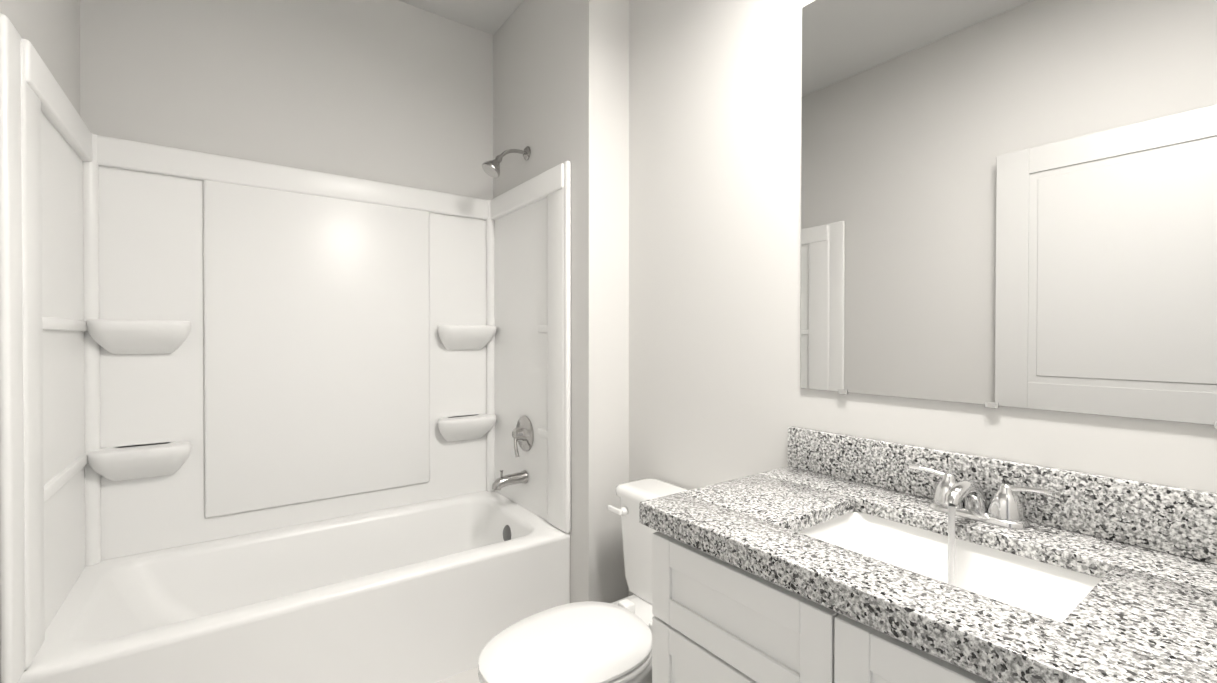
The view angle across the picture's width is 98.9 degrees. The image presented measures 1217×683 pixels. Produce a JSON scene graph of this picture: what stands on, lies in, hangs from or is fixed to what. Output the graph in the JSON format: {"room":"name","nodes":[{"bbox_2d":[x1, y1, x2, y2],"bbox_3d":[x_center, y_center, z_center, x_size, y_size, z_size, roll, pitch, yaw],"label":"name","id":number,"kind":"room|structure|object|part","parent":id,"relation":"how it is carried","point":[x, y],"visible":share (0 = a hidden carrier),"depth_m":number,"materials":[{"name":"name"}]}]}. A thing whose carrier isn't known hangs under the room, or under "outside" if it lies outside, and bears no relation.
{"room":"bathroom","nodes":[
{"label":"bathroom","id":0,"kind":"room"},
{"bbox_2d":[0,0,79,115],"bbox_3d":[-1.066,-0.195,0.681,0.100,2.750,2.720,0,1,-36],"label":"wall","id":1,"kind":"structure","parent":0,"point":[49,30],"depth_m":1.54,"materials":[{"name":"white paint"}]},
{"bbox_2d":[80,0,492,199],"bbox_3d":[-1.243,-0.208,2.299,1.724,2.750,0.100,0,1,-36],"label":"wall","id":2,"kind":"structure","parent":0,"point":[396,92],"depth_m":2.19,"materials":[{"name":"white paint"}]},
{"bbox_2d":[437,667,479,682],"bbox_3d":[-0.363,1.226,1.270,1.920,0.100,2.820,0,1,-36],"label":"floor","id":3,"kind":"structure","parent":0,"point":[470,676],"depth_m":1.81,"materials":[{"name":"tile"}]},
{"bbox_2d":[0,13,570,682],"bbox_3d":[-0.966,0.139,1.922,1.524,2.062,0.840,0,1,-36],"label":"bathtub","id":4,"kind":"object","parent":3,"relation":"on","point":[266,423],"visible":1,"depth_m":1.99,"materials":[{"name":"white plastic"}]},
{"bbox_2d":[86,319,190,353],"bbox_3d":[-1.659,-0.015,1.849,0.280,0.120,0.113,0,1,-36],"label":"shelf","id":5,"kind":"object","parent":4,"relation":"attached to","point":[103,336],"depth_m":1.83,"materials":[{"name":"white plastic"}]},
{"bbox_2d":[87,441,191,480],"bbox_3d":[-1.659,0.435,1.852,0.280,0.120,0.113,0,1,-36],"label":"shelf","id":6,"kind":"object","parent":4,"relation":"attached to","point":[123,460],"depth_m":1.84,"materials":[{"name":"white plastic"}]},
{"bbox_2d":[438,325,495,349],"bbox_3d":[-0.690,-0.019,2.557,0.290,0.120,0.113,0,1,-36],"label":"shelf","id":7,"kind":"object","parent":4,"relation":"attached to","point":[450,337],"depth_m":2.53,"materials":[{"name":"white plastic"}]},
{"bbox_2d":[438,414,495,441],"bbox_3d":[-0.691,0.430,2.561,0.290,0.120,0.113,0,1,-36],"label":"shelf","id":8,"kind":"object","parent":4,"relation":"attached to","point":[451,427],"depth_m":2.55,"materials":[{"name":"white plastic"}]},
{"bbox_2d":[503,525,510,540],"bbox_3d":[-0.455,0.867,2.345,0.022,0.080,0.080,0,1,-36],"label":"overflow drain","id":9,"kind":"object","parent":4,"relation":"in","point":[506,528],"depth_m":2.34,"materials":[{"name":"silver metal"}]},
{"bbox_2d":[478,478,688,682],"bbox_3d":[0.004,0.843,1.535,0.784,0.663,0.536,0,1,-36],"label":"toilet","id":10,"kind":"object","parent":3,"relation":"on","point":[589,642],"visible":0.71,"depth_m":1.47,"materials":[{"name":"white ceramic"}]},
{"bbox_3d":[-0.097,0.850,1.461,0.533,0.045,0.380,0,1,-36],"label":"seat","id":11,"kind":"part","parent":10,"relation":"part of","materials":[{"name":"white plastic"}]},
{"bbox_3d":[0.031,0.592,1.833,0.030,0.027,0.081,0,1,-36],"label":"lever handle","id":12,"kind":"part","parent":10,"relation":"part of","materials":[{"name":"white plastic"}]},
{"bbox_3d":[0.245,0.695,1.710,0.188,0.370,0.536,0,1,-36],"label":"tank","id":13,"kind":"part","parent":10,"relation":"part of","materials":[{"name":"white ceramic"}]},
{"bbox_2d":[639,426,1216,682],"bbox_3d":[0.580,0.713,0.948,0.571,0.932,0.955,0,1,-36],"label":"bathroom vanity","id":14,"kind":"object","parent":3,"relation":"on","point":[825,557],"visible":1,"depth_m":0.92,"materials":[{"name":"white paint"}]},
{"bbox_2d":[798,511,1100,622],"bbox_3d":[0.574,0.462,0.933,0.366,0.140,0.506,0,1,-36],"label":"sink","id":15,"kind":"object","parent":14,"relation":"in","point":[1049,588],"depth_m":1.00,"materials":[{"name":"white ceramic"}]},
{"bbox_2d":[909,464,1054,529],"bbox_3d":[0.716,0.317,1.041,0.166,0.083,0.253,0,1,-36],"label":"faucet","id":16,"kind":"object","parent":14,"relation":"on","point":[962,496],"depth_m":1.04,"materials":[{"name":"silver metal"}]},
{"bbox_2d":[398,0,523,34],"bbox_3d":[-0.359,-1.624,1.248,1.920,0.100,2.820,0,1,-36],"label":"ceiling","id":17,"kind":"structure","parent":0,"point":[491,17],"depth_m":2.49,"materials":[{"name":"white paint"}]},
{"bbox_2d":[492,470,527,490],"bbox_3d":[-0.448,0.618,2.348,0.161,0.084,0.060,0,1,-36],"label":"tub faucet","id":18,"kind":"object","parent":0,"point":[521,477],"depth_m":2.34,"materials":[{"name":"silver metal"}]},
{"bbox_2d":[512,415,533,456],"bbox_3d":[-0.409,0.430,2.375,0.067,0.180,0.164,0,1,-36],"label":"handle","id":19,"kind":"object","parent":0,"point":[523,434],"depth_m":2.35,"materials":[{"name":"silver metal"}]},
{"bbox_2d":[493,0,628,602],"bbox_3d":[-0.218,-0.208,2.438,0.296,2.750,0.886,0,1,-36],"label":"wall","id":20,"kind":"structure","parent":0,"point":[560,81],"depth_m":2.07,"materials":[{"name":"white paint"}]},
{"bbox_2d":[629,0,1216,595],"bbox_3d":[0.664,-0.199,1.398,0.100,2.750,1.834,0,1,-36],"label":"wall","id":21,"kind":"structure","parent":0,"point":[717,394],"depth_m":1.66,"materials":[{"name":"white paint"}]},
{"bbox_2d":[788,426,1216,563],"bbox_3d":[0.801,0.302,1.106,0.024,0.112,0.955,0,1,-36],"label":"backsplash","id":22,"kind":"structure","parent":21,"relation":"attached to","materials":[{"name":"stone"}]},
{"bbox_2d":[801,0,1216,428],"bbox_3d":[0.814,-0.397,1.097,0.009,1.074,0.915,0,1,-36],"label":"mirror","id":23,"kind":"object","parent":21,"relation":"attached to","point":[1010,203],"visible":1,"depth_m":1.07,"materials":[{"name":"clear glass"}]}
]}

